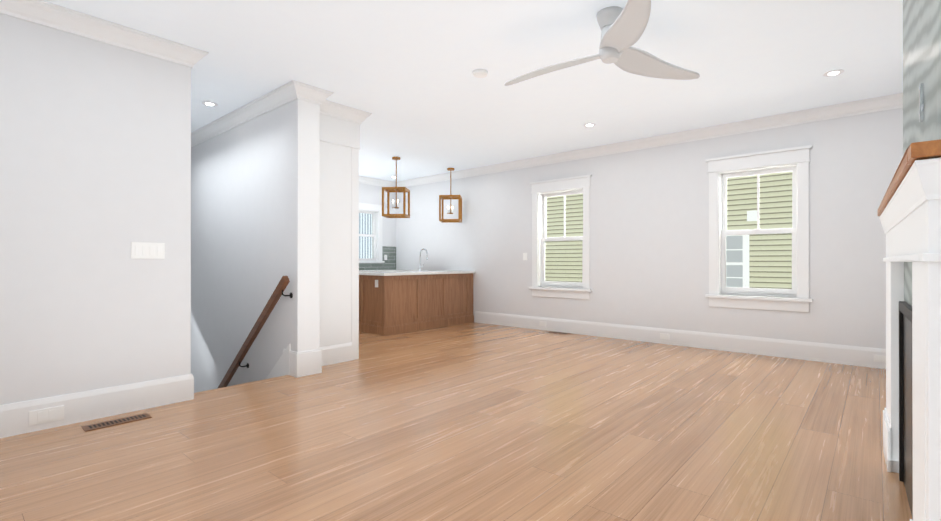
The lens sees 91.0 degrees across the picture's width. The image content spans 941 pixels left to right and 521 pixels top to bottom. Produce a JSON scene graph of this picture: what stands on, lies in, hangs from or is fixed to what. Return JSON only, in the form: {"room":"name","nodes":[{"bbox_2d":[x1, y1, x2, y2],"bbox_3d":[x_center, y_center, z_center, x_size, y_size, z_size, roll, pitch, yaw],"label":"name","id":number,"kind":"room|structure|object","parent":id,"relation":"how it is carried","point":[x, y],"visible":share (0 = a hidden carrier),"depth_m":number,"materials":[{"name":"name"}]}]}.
{"room":"living room","nodes":[
{"label":"living room","id":0,"kind":"room"},
{"bbox_2d":[0,13,360,404],"bbox_3d":[-2.426,-0.278,3.745,0.435,2.750,3.728,0,0,41],"label":"wall","id":1,"kind":"structure","parent":0,"point":[95,158],"depth_m":3.25,"materials":[{"name":"paint"}]},
{"bbox_2d":[29,405,63,425],"bbox_3d":[-2.752,1.005,3.005,0.008,0.090,0.170,0,0,41],"label":"electrical outlet","id":2,"kind":"object","parent":1,"relation":"attached to","point":[40,416],"visible":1,"depth_m":3.00,"materials":[{"name":"white plastic"}]},
{"bbox_2d":[0,374,193,437],"bbox_3d":[-2.889,0.995,2.971,0.154,0.200,1.958,0,0,41],"label":"baseboard","id":3,"kind":"structure","parent":1,"relation":"attached to","point":[90,405],"depth_m":3.21,"materials":[{"name":"white wood"}]},
{"bbox_2d":[0,0,195,68],"bbox_3d":[-2.822,-1.592,2.892,0.095,0.124,1.920,0,0,41],"label":"crown molding","id":4,"kind":"structure","parent":1,"relation":"attached to","point":[52,15],"depth_m":3.18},
{"bbox_2d":[131,242,164,258],"bbox_3d":[-2.397,-0.074,3.440,0.009,0.119,0.207,0,0,41],"label":"switch plate","id":5,"kind":"object","parent":1,"relation":"attached to","point":[143,250],"visible":1,"depth_m":3.43,"materials":[{"name":"white plastic"}]},
{"bbox_2d":[301,83,334,108],"bbox_3d":[-1.486,-1.588,4.468,0.120,0.124,0.300,0,0,41],"label":"crown molding","id":6,"kind":"structure","parent":1,"relation":"attached to","point":[313,94],"depth_m":4.47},
{"bbox_2d":[320,342,351,365],"bbox_3d":[-1.483,1.000,4.901,0.018,0.200,0.525,0,0,41],"label":"baseboard","id":7,"kind":"structure","parent":1,"relation":"attached to","point":[336,353],"depth_m":4.95,"materials":[{"name":"white wood"}]},
{"bbox_2d":[320,103,371,124],"bbox_3d":[-1.388,-1.587,4.945,0.120,0.124,0.737,0,0,41],"label":"crown molding","id":8,"kind":"structure","parent":1,"relation":"attached to","point":[340,111],"depth_m":4.99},
{"bbox_2d":[176,63,190,375],"bbox_3d":[-3.587,1.074,4.765,3.530,5.450,0.140,0,0,41],"label":"wall","id":9,"kind":"structure","parent":0,"point":[183,73],"depth_m":3.62,"materials":[{"name":"paint"}]},
{"bbox_2d":[196,48,208,62],"bbox_3d":[-3.473,-1.588,4.828,3.625,0.124,0.095,0,0,41],"label":"crown molding","id":10,"kind":"structure","parent":9,"relation":"attached to","point":[200,54],"depth_m":3.65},
{"bbox_2d":[191,99,297,392],"bbox_3d":[-2.910,1.076,5.555,3.509,5.450,0.120,0,0,41],"label":"wall","id":11,"kind":"structure","parent":0,"point":[244,218],"depth_m":5.07,"materials":[{"name":"paint"}]},
{"bbox_2d":[191,80,303,146],"bbox_3d":[-2.945,-1.586,5.448,3.605,0.124,0.095,0,0,41],"label":"crown molding","id":12,"kind":"structure","parent":11,"relation":"attached to","point":[288,92],"depth_m":4.89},
{"bbox_2d":[218,276,292,387],"bbox_3d":[-2.639,1.244,5.162,2.549,2.198,0.114,0,0,41],"label":"stair handrail","id":13,"kind":"object","parent":11,"relation":"attached to","point":[283,283],"visible":0.65,"depth_m":4.70,"materials":[{"name":"brown wood"}]},
{"bbox_2d":[266,344,290,378],"bbox_3d":[-2.830,2.214,5.389,2.925,2.827,0.017,0,0,41],"label":"trim","id":14,"kind":"structure","parent":11,"relation":"attached to","point":[280,367],"depth_m":4.49,"materials":[{"name":"white wood"}]},
{"bbox_2d":[359,183,395,246],"bbox_3d":[-3.934,1.080,7.201,0.200,5.450,6.950,0,0,41],"label":"wall","id":15,"kind":"structure","parent":0,"point":[370,194],"depth_m":9.53,"materials":[{"name":"paint"}]},
{"bbox_2d":[359,203,384,262],"bbox_3d":[-2.187,-0.543,9.164,0.250,1.175,1.020,0,0,41],"label":"kitchen window","id":16,"kind":"structure","parent":15,"relation":"in","point":[375,210],"depth_m":9.41,"materials":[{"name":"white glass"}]},
{"bbox_2d":[359,176,394,186],"bbox_3d":[-2.881,-1.580,8.186,0.095,0.124,3.870,0,0,41],"label":"crown molding","id":17,"kind":"structure","parent":15,"relation":"attached to","point":[364,180],"depth_m":9.30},
{"bbox_2d":[359,246,395,269],"bbox_3d":[-2.752,-0.052,8.393,0.011,0.480,3.597,0,0,41],"label":"tile backsplash","id":18,"kind":"structure","parent":15,"relation":"attached to","point":[390,261],"depth_m":9.53,"materials":[{"name":"grey tile"}]},
{"bbox_2d":[0,322,912,520],"bbox_3d":[-0.705,1.198,4.377,8.780,0.200,7.350,0,0,41],"label":"floor","id":19,"kind":"structure","parent":0,"point":[473,421],"depth_m":2.75,"materials":[{"name":"brown wood"}]},
{"bbox_2d":[82,413,151,431],"bbox_3d":[-2.389,1.092,3.134,0.120,0.006,0.360,0,0,41],"label":"floor vent","id":20,"kind":"object","parent":19,"relation":"in","point":[86,428],"visible":1,"depth_m":3.11,"materials":[{"name":"brown"}]},
{"bbox_2d":[194,375,289,394],"bbox_3d":[-2.016,1.112,4.089,0.065,0.031,0.902,0,0,41],"label":"stair nosing","id":21,"kind":"structure","parent":19,"relation":"attached to","point":[212,390],"depth_m":4.06,"materials":[{"name":"brown wood"}]},
{"bbox_2d":[359,270,417,321],"bbox_3d":[-2.507,0.648,8.165,0.679,0.922,3.619,0,0,41],"label":"base cabinet","id":22,"kind":"object","parent":19,"relation":"on","point":[376,271],"depth_m":8.68,"materials":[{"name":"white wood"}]},
{"bbox_2d":[359,274,473,335],"bbox_3d":[-0.833,0.666,7.761,0.616,0.884,2.022,0,0,41],"label":"base cabinet","id":23,"kind":"object","parent":19,"relation":"on","point":[391,303],"depth_m":7.25,"materials":[{"name":"brown wood"}]},
{"bbox_2d":[363,270,474,273],"bbox_3d":[-0.843,0.206,7.752,0.670,0.040,2.046,0,0,41],"label":"countertop","id":24,"kind":"structure","parent":23,"relation":"on","point":[400,272],"depth_m":7.60,"materials":[{"name":"white stone"}]},
{"bbox_2d":[419,248,427,270],"bbox_3d":[-0.783,-0.011,7.937,0.210,0.396,0.116,0,0,41],"label":"faucet","id":25,"kind":"object","parent":24,"relation":"on","point":[420,266],"visible":1,"depth_m":7.95,"materials":[{"name":"silver metal"}]},
{"bbox_2d":[549,331,569,333],"bbox_3d":[1.352,1.101,7.048,0.300,0.006,0.120,0,0,41],"label":"floor vent","id":26,"kind":"object","parent":19,"relation":"in","point":[558,332],"visible":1,"depth_m":7.06,"materials":[{"name":"brown"}]},
{"bbox_2d":[44,0,902,181],"bbox_3d":[-0.705,-1.752,4.383,8.780,0.200,7.350,0,0,41],"label":"ceiling","id":27,"kind":"structure","parent":0,"point":[401,71],"depth_m":3.88,"materials":[{"name":"paint"}]},
{"bbox_2d":[202,101,217,106],"bbox_3d":[-2.747,-1.648,4.873,0.150,0.006,0.150,0,0,41],"label":"recessed light","id":28,"kind":"object","parent":27,"relation":"in","point":[207,103],"visible":1,"depth_m":4.87,"materials":[{"name":"white plastic"}]},
{"bbox_2d":[382,157,409,217],"bbox_3d":[-1.186,-1.170,7.386,0.370,0.950,0.370,0,0,4],"label":"pendant light","id":29,"kind":"object","parent":27,"relation":"hanging from","point":[396,189],"visible":1,"depth_m":7.37,"materials":[{"name":"brown wood"}]},
{"bbox_2d":[439,168,461,222],"bbox_3d":[-0.351,-1.168,8.250,0.370,0.950,0.370,0,0,4],"label":"pendant light","id":30,"kind":"object","parent":27,"relation":"hanging from","point":[449,197],"visible":1,"depth_m":8.23,"materials":[{"name":"brown wood"}]},
{"bbox_2d":[473,69,487,77],"bbox_3d":[0.086,-1.634,4.057,0.136,0.036,0.136,0,0,41],"label":"smoke detector","id":31,"kind":"object","parent":27,"relation":"attached to","point":[480,73],"visible":1,"depth_m":4.02,"materials":[{"name":"white plastic"}]},
{"bbox_2d":[583,123,595,126],"bbox_3d":[1.448,-1.646,5.629,0.150,0.006,0.150,0,0,41],"label":"recessed light","id":32,"kind":"object","parent":27,"relation":"in","point":[589,125],"visible":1,"depth_m":5.63,"materials":[{"name":"white plastic"}]},
{"bbox_2d":[505,0,699,85],"bbox_3d":[0.832,-1.497,3.238,1.316,0.315,1.439,0,0,41],"label":"ceiling fan","id":33,"kind":"object","parent":27,"relation":"hanging from","point":[622,29],"visible":1,"depth_m":3.08,"materials":[{"name":"white plastic"}]},
{"bbox_2d":[823,69,843,76],"bbox_3d":[3.196,-1.649,4.074,0.150,0.006,0.150,0,0,41],"label":"recessed light","id":34,"kind":"object","parent":27,"relation":"in","point":[833,72],"visible":1,"depth_m":4.07,"materials":[{"name":"white plastic"}]},
{"bbox_2d":[396,108,902,348],"bbox_3d":[1.649,1.080,7.068,8.780,5.450,0.200,0,0,41],"label":"wall","id":35,"kind":"structure","parent":0,"point":[649,237],"depth_m":6.08,"materials":[{"name":"paint"}]},
{"bbox_2d":[529,175,591,298],"bbox_3d":[1.433,-0.343,7.220,1.070,1.835,0.260,0,0,41],"label":"window","id":36,"kind":"structure","parent":35,"relation":"in","point":[542,191],"depth_m":7.25,"materials":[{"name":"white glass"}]},
{"bbox_2d":[395,93,902,186],"bbox_3d":[1.551,-1.583,6.963,8.380,0.124,0.095,0,0,41],"label":"crown molding","id":37,"kind":"structure","parent":35,"relation":"attached to","point":[877,104],"depth_m":5.84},
{"bbox_2d":[475,311,885,368],"bbox_3d":[2.409,1.003,6.259,6.170,0.200,0.018,0,0,41],"label":"baseboard","id":38,"kind":"structure","parent":35,"relation":"attached to","point":[839,354],"depth_m":5.76,"materials":[{"name":"white wood"}]},
{"bbox_2d":[705,145,812,311],"bbox_3d":[3.405,-0.346,5.495,1.070,1.835,0.260,0,0,41],"label":"window","id":39,"kind":"structure","parent":35,"relation":"in","point":[794,160],"depth_m":5.45,"materials":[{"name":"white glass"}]},
{"bbox_2d":[874,355,885,362],"bbox_3d":[4.174,0.999,4.699,0.120,0.070,0.006,0,0,41],"label":"electrical outlet","id":40,"kind":"object","parent":35,"relation":"attached to","point":[879,358],"visible":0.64,"depth_m":4.70,"materials":[{"name":"white plastic"}]},
{"bbox_2d":[903,0,940,155],"bbox_3d":[2.103,-0.283,1.741,0.580,2.750,1.810,0,0,39],"label":"wall","id":41,"kind":"structure","parent":0,"point":[921,41],"depth_m":1.93,"materials":[{"name":"paint"}]},
{"bbox_2d":[878,139,940,520],"bbox_3d":[2.062,0.394,1.773,0.691,1.402,2.020,0,0,39],"label":"fireplace mantel","id":42,"kind":"object","parent":41,"relation":"attached to","point":[909,211],"visible":1,"depth_m":1.43,"materials":[{"name":"white wood"}]},
{"bbox_2d":[919,83,923,122],"bbox_3d":[1.838,-0.642,1.886,0.011,0.150,0.085,0,0,40],"label":"mounting bracket","id":43,"kind":"object","parent":41,"relation":"attached to","point":[921,102],"visible":1,"depth_m":1.87,"materials":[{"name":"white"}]},
{"label":"outside","id":44,"kind":"structure","parent":0,"visible":0},
{"bbox_2d":[359,213,371,257],"bbox_3d":[-4.855,-1.387,10.635,0.100,7.000,8.000,0,0,41],"label":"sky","id":45,"kind":"structure","parent":44,"point":[366,247],"depth_m":12.79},
{"bbox_2d":[545,171,791,288],"bbox_3d":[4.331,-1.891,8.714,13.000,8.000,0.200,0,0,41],"label":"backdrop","id":46,"kind":"structure","parent":44,"point":[577,226],"depth_m":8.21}
]}

